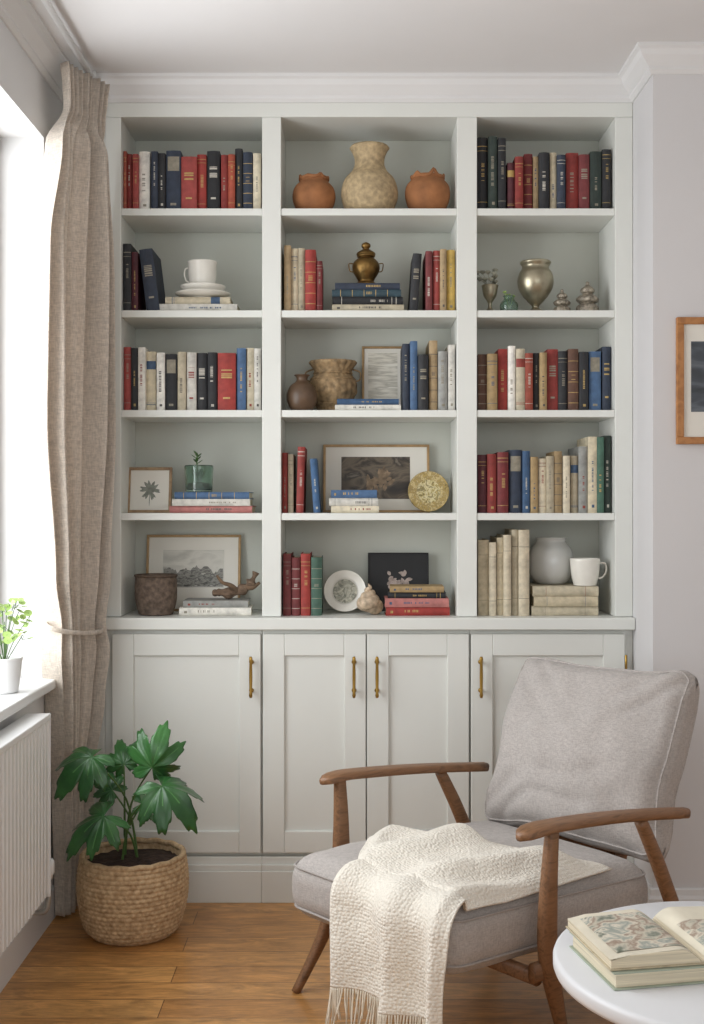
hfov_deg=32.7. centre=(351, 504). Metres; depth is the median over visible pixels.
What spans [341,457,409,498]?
picture
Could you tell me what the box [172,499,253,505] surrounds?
book
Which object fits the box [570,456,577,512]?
book
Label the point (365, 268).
urn
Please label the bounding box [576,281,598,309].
figurine
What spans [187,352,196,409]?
book
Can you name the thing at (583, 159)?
book
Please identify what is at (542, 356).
book
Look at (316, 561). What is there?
book
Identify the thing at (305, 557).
book
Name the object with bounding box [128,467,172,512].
framed piece
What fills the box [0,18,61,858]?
wall
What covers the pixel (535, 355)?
book
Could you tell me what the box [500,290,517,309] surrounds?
glass jar
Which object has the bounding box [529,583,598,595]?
book
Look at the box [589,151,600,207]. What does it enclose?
book
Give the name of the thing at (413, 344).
book
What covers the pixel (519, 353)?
book
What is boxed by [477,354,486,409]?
book
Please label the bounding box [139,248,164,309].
book
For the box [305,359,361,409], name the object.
pot
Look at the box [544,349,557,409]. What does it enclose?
book
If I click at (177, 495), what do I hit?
book
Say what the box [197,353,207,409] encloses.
book
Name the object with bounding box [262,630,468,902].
base cabinet
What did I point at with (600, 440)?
book
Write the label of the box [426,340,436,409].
book
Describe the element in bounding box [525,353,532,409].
book
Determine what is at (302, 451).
book
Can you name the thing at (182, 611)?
book
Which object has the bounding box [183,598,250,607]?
book
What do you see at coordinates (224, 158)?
book
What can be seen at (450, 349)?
book
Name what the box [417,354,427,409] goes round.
book
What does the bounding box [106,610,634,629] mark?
countertop
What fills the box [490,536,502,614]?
book
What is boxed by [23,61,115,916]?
curtain
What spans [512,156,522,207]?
book
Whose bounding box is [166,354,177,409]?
book
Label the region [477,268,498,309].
goblet
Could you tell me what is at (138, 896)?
basket
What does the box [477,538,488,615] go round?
book
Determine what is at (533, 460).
book
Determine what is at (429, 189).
terracotta pot
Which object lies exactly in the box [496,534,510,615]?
book
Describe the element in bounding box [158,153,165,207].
book
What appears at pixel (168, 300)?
book
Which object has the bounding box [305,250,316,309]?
book
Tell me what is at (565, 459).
book
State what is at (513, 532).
book
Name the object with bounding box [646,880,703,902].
baseboard
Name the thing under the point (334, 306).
book
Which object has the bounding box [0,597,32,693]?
plant
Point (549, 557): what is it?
ceramic vase
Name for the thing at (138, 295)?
book
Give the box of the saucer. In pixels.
[175,289,230,296]
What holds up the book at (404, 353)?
on the bookcase
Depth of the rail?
3.54 m
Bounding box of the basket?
[76,843,188,945]
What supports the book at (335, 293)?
on the book at (336, 300)
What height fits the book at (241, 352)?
0.210 m
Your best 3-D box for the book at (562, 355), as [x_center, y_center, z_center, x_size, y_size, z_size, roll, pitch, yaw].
[0.711,-0.418,4.125,0.031,0.201,0.171,0,0,0]
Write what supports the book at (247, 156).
on the bookcase
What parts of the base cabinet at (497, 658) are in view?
handle, panel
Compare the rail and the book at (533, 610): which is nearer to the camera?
the rail
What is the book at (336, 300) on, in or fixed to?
on the book at (334, 306)
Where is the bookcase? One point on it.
(244, 448)
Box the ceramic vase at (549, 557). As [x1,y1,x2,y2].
[529,537,573,584]
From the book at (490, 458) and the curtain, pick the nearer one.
the curtain
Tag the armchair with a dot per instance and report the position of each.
(591, 761)
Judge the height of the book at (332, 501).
0.026 m
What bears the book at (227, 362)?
on the bookcase
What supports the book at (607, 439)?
on the bookcase
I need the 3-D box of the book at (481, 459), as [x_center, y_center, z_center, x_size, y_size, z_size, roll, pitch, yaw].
[0.438,-0.071,4.110,0.028,0.195,0.166,0,0,0]
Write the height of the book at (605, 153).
0.204 m
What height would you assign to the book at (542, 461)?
0.183 m
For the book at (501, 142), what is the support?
on the bookcase
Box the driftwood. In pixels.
[212,571,260,598]
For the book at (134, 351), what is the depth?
4.04 m
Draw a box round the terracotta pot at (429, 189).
[405,167,449,207]
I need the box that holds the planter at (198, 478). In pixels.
[184,451,213,491]
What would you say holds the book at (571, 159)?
on the bookcase
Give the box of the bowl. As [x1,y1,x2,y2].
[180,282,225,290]
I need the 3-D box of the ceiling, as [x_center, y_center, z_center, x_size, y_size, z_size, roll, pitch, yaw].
[0.766,-1.458,1.593,4.067,0.080,5.585,0,0,0]
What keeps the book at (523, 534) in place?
on the countertop
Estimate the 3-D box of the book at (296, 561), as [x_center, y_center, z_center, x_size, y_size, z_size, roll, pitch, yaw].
[-0.189,0.275,4.119,0.028,0.196,0.168,0,0,0]
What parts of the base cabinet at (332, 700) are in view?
door, panel, handle, handle, door, panel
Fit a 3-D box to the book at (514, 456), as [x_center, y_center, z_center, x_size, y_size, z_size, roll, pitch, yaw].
[0.550,-0.080,4.134,0.042,0.212,0.200,0,0,0]
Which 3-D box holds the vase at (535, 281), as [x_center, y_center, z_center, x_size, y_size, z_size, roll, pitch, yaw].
[0.627,-0.741,4.100,0.123,0.182,0.123,0,0,0]
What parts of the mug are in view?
handle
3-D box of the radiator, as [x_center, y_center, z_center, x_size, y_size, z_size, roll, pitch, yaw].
[-0.916,0.899,2.834,0.100,0.600,1.377,0,0,0]
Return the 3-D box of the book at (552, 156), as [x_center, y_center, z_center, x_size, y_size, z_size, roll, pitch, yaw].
[0.678,-1.088,4.127,0.021,0.196,0.176,0,0,0]
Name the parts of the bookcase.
filler panel, panel, shelf, shelf, shelf, shelf, panel, shelf, shelf, shelf, shelf, panel, shelf, shelf, shelf, shelf, panel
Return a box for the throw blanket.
[325,823,611,1023]
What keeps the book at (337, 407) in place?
on the bookcase
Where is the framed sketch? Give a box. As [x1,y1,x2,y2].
[146,535,240,610]
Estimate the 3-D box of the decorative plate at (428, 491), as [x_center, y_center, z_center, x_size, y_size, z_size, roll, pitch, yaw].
[0.266,-0.048,4.161,0.143,0.141,0.028,0,0,2]
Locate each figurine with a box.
[553,289,570,309]
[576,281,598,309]
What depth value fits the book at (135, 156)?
4.03 m
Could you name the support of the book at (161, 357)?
on the bookcase
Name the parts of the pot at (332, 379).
handle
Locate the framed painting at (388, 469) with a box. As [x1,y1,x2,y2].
[323,444,429,512]
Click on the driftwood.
(231, 590)
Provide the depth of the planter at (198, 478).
4.06 m
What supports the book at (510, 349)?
on the bookcase
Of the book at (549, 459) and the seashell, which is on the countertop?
the seashell
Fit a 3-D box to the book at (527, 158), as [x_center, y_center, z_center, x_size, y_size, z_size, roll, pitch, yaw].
[0.595,-1.087,4.133,0.028,0.194,0.173,0,0,0]
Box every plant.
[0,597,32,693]
[54,720,204,945]
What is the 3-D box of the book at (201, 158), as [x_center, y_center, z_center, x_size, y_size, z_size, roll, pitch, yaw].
[-0.506,-1.085,4.122,0.031,0.190,0.165,0,0,0]
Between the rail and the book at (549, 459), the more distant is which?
the book at (549, 459)
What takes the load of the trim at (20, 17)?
attached to the wall at (29, 107)
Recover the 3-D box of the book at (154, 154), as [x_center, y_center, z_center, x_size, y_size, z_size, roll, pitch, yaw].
[-0.663,-1.089,4.119,0.023,0.197,0.185,0,0,0]
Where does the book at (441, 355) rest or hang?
on the bookcase
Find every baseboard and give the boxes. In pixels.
[0,874,55,992]
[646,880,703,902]
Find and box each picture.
[163,550,223,586]
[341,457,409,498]
[368,353,397,398]
[368,553,428,610]
[676,317,703,443]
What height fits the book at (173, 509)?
0.023 m
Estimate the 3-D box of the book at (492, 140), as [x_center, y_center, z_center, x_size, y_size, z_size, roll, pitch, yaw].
[0.473,-1.114,4.130,0.031,0.247,0.206,0,0,0]
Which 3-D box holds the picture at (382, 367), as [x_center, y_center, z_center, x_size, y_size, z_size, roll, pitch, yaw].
[0.108,-0.438,4.222,0.103,0.197,0.001,0,-8,0]
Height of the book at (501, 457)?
0.204 m
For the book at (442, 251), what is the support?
on the bookcase
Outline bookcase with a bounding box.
[62,103,632,841]
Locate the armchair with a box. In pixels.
[292,657,699,1023]
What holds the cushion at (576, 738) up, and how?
on the armchair
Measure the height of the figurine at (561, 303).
0.084 m
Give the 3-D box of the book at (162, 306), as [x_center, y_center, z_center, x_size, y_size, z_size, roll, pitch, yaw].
[-0.519,-0.664,4.110,0.265,0.026,0.147,0,0,0]
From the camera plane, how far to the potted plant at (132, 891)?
3.58 m
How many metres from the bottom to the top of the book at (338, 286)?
0.023 m
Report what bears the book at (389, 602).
on the book at (389, 611)
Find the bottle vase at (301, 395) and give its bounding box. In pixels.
[286,374,317,409]
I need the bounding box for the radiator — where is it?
[0,713,54,955]
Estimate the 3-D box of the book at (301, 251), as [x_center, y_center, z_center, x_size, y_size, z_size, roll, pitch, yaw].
[-0.170,-0.758,4.136,0.023,0.216,0.184,0,0,0]
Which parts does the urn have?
lid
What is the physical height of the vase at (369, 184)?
0.236 m
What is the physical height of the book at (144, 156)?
0.199 m
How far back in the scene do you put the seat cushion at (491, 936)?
3.00 m
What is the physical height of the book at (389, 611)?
0.028 m
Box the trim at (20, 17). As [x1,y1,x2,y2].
[0,0,703,102]
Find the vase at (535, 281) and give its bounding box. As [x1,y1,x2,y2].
[517,258,553,309]
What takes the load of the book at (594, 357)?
on the bookcase
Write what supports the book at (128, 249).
on the bookcase
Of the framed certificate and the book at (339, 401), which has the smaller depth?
the book at (339, 401)
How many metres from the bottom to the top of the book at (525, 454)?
0.208 m
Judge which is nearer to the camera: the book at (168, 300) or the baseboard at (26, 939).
the baseboard at (26, 939)
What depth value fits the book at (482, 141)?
4.04 m
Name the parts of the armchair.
leg, arm, leg, seat rail, seat rail, leg, arm, post, leg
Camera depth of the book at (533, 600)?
4.03 m
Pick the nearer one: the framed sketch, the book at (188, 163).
the book at (188, 163)
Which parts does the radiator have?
panel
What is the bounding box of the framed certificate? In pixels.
[362,346,401,404]
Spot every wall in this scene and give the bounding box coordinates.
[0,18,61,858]
[632,74,703,887]
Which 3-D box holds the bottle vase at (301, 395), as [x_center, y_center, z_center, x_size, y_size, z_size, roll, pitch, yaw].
[-0.169,-0.378,4.065,0.106,0.125,0.106,0,0,0]
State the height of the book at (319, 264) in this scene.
0.171 m
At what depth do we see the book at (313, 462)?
4.03 m
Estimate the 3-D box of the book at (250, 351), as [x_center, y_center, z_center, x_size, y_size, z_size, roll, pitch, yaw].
[-0.343,-0.423,4.131,0.024,0.212,0.178,0,0,0]
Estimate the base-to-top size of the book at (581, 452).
0.224 m
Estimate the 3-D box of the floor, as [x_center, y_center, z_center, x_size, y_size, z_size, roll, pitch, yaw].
[0.766,1.347,1.593,4.067,0.060,5.585,0,0,0]
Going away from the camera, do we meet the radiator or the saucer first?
the radiator
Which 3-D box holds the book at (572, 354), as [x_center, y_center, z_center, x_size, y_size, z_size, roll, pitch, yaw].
[0.744,-0.421,4.126,0.034,0.207,0.188,0,0,0]
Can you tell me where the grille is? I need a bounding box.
[0,713,50,754]
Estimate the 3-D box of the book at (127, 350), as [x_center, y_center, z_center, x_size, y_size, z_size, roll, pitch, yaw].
[-0.756,-0.424,4.134,0.023,0.214,0.194,0,0,0]
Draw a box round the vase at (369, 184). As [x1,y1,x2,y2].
[341,141,397,207]
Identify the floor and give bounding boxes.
[0,902,614,1023]
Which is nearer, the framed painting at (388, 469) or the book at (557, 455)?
the book at (557, 455)
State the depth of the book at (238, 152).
4.04 m
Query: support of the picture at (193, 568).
attached to the framed sketch
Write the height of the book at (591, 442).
0.256 m
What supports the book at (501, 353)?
on the bookcase
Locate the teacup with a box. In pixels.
[184,259,217,282]
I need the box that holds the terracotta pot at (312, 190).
[292,172,335,207]
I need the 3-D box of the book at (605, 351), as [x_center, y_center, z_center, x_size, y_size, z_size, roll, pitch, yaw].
[0.859,-0.426,4.137,0.029,0.217,0.183,0,0,0]
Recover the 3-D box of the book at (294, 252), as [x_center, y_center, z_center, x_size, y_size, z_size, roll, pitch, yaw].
[-0.194,-0.757,4.130,0.023,0.214,0.177,0,0,0]
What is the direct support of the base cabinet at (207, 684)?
on the floor
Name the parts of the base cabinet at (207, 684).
panel, handle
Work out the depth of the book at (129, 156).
4.04 m
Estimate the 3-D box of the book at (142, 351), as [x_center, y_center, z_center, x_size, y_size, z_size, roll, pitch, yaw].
[-0.706,-0.423,4.117,0.024,0.212,0.187,0,0,0]
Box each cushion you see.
[292,821,647,974]
[486,658,698,862]
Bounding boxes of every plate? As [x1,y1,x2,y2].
[324,570,365,611]
[408,471,448,511]
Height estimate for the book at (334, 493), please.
0.026 m
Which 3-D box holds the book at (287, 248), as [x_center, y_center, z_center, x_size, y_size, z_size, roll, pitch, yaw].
[-0.217,-0.761,4.118,0.023,0.221,0.187,0,0,0]
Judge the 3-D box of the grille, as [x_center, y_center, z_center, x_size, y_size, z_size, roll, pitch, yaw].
[-0.901,0.608,2.800,0.070,0.018,1.308,0,0,0]
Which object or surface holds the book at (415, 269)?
on the bookcase
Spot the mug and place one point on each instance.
(584, 571)
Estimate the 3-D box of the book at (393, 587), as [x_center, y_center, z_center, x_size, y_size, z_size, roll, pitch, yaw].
[0.219,0.284,4.088,0.181,0.020,0.117,0,0,1]
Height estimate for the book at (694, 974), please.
0.032 m
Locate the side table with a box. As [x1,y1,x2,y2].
[553,901,703,1023]
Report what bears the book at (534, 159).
on the bookcase
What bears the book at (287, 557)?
on the countertop
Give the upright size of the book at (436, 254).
0.207 m
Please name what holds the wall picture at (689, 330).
attached to the wall at (668, 113)
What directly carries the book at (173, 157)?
on the bookcase
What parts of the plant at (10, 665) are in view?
pot, stem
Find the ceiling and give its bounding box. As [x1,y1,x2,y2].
[30,0,703,72]
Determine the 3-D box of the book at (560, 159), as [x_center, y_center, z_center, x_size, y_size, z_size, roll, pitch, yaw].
[0.702,-1.082,4.100,0.028,0.184,0.159,0,0,0]
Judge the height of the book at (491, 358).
0.190 m
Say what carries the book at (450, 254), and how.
on the bookcase
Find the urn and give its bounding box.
[348,242,383,282]
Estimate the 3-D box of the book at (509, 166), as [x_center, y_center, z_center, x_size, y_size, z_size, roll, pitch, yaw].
[0.534,-1.070,4.109,0.024,0.160,0.155,0,0,0]
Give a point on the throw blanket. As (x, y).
(394, 907)
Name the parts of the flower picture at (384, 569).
flower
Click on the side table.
(682, 1004)
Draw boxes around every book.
[123,151,127,207]
[123,244,136,309]
[124,347,130,409]
[127,154,132,207]
[131,348,137,409]
[132,252,145,309]
[133,154,138,207]
[138,347,150,409]
[139,151,150,207]
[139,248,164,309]
[147,352,156,409]
[151,151,157,207]
[157,353,165,409]
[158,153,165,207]
[159,304,239,309]
[165,297,232,303]
[166,150,182,207]
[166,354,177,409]
[169,506,256,512]
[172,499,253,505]
[174,492,253,498]
[178,352,186,409]
[179,605,252,615]
[181,156,196,207]
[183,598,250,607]
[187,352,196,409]
[197,154,206,207]
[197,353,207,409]
[207,151,220,207]
[208,352,217,409]
[218,353,236,409]
[221,155,227,207]
[228,154,234,207]
[235,148,242,207]
[237,348,246,409]
[243,152,252,207]
[247,348,253,409]
[253,153,261,207]
[254,349,261,409]
[282,453,287,512]
[283,552,293,615]
[284,245,291,309]
[288,454,295,512]
[291,248,297,309]
[292,556,300,615]
[296,447,306,512]
[298,248,304,309]
[301,552,311,615]
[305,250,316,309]
[310,458,320,512]
[311,555,322,615]
[316,261,322,309]
[329,498,377,505]
[331,490,376,497]
[331,506,378,512]
[332,290,400,298]
[332,304,403,309]
[333,297,402,304]
[335,283,399,289]
[335,405,400,409]
[337,399,398,404]
[384,596,448,606]
[384,607,449,615]
[388,590,445,597]
[389,584,443,591]
[400,344,408,409]
[408,253,421,309]
[409,341,416,409]
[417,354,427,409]
[422,251,431,309]
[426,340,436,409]
[432,250,439,309]
[437,351,446,409]
[440,249,445,309]
[445,345,454,409]
[446,250,454,309]
[477,137,486,207]
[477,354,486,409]
[477,455,485,512]
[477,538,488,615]
[486,454,495,512]
[487,136,496,207]
[487,354,496,409]
[489,541,495,615]
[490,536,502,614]
[494,349,506,409]
[494,452,507,512]
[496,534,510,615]
[497,138,505,207]
[505,450,521,512]
[505,528,517,615]
[506,163,513,207]
[506,346,514,409]
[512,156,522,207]
[515,349,524,409]
[518,529,528,615]
[522,451,529,512]
[523,154,531,207]
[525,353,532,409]
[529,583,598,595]
[529,595,597,605]
[529,604,597,615]
[530,457,537,512]
[532,157,537,207]
[533,353,538,409]
[537,152,548,207]
[538,458,545,512]
[539,352,546,409]
[539,456,553,512]
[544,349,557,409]
[546,451,561,512]
[549,153,555,207]
[556,155,564,207]
[558,351,566,409]
[562,456,569,512]
[565,153,577,207]
[565,906,703,970]
[566,349,577,409]
[568,446,587,512]
[569,931,703,990]
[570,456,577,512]
[577,437,596,512]
[578,154,588,207]
[578,352,587,409]
[588,351,600,409]
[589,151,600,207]
[596,347,610,409]
[597,437,603,512]
[601,149,610,207]
[601,436,610,512]
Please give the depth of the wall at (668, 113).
3.73 m
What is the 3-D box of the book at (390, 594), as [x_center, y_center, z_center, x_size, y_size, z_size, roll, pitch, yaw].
[0.220,0.304,4.101,0.195,0.020,0.124,0,0,2]
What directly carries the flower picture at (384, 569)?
on the countertop
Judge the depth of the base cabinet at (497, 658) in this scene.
3.98 m
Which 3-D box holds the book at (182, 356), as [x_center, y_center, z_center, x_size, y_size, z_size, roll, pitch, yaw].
[-0.572,-0.416,4.116,0.028,0.197,0.178,0,0,0]
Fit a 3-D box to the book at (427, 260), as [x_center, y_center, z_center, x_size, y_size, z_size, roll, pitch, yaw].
[0.259,-0.752,4.123,0.023,0.203,0.183,0,0,0]
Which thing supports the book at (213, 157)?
on the bookcase
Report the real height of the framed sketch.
0.269 m
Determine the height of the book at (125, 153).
0.199 m
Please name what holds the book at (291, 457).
on the bookcase
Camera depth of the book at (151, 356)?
4.05 m
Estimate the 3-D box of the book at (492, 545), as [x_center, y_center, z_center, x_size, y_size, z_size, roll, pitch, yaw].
[0.473,0.249,4.135,0.024,0.247,0.205,0,0,0]
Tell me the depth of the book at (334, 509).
4.03 m
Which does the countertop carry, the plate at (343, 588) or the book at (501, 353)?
the plate at (343, 588)
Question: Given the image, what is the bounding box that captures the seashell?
[357,583,382,614]
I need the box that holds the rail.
[41,0,95,77]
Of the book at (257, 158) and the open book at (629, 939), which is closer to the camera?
the open book at (629, 939)
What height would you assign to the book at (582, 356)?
0.198 m
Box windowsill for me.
[0,678,55,721]
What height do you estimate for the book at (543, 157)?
0.193 m
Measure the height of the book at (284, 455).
0.203 m
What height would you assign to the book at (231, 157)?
0.186 m
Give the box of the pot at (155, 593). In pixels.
[134,573,177,615]
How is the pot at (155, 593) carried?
on the countertop
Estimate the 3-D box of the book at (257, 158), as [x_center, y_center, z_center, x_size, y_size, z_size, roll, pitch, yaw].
[-0.320,-1.087,4.125,0.026,0.193,0.178,0,0,0]
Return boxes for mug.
[570,558,606,585]
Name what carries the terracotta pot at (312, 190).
on the bookcase
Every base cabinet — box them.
[105,630,261,902]
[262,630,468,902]
[469,630,633,863]
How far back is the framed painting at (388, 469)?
4.23 m
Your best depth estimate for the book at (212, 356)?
4.04 m
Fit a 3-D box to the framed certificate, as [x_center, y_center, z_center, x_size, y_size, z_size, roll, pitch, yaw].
[0.108,-0.438,4.223,0.147,0.244,0.047,0,0,0]

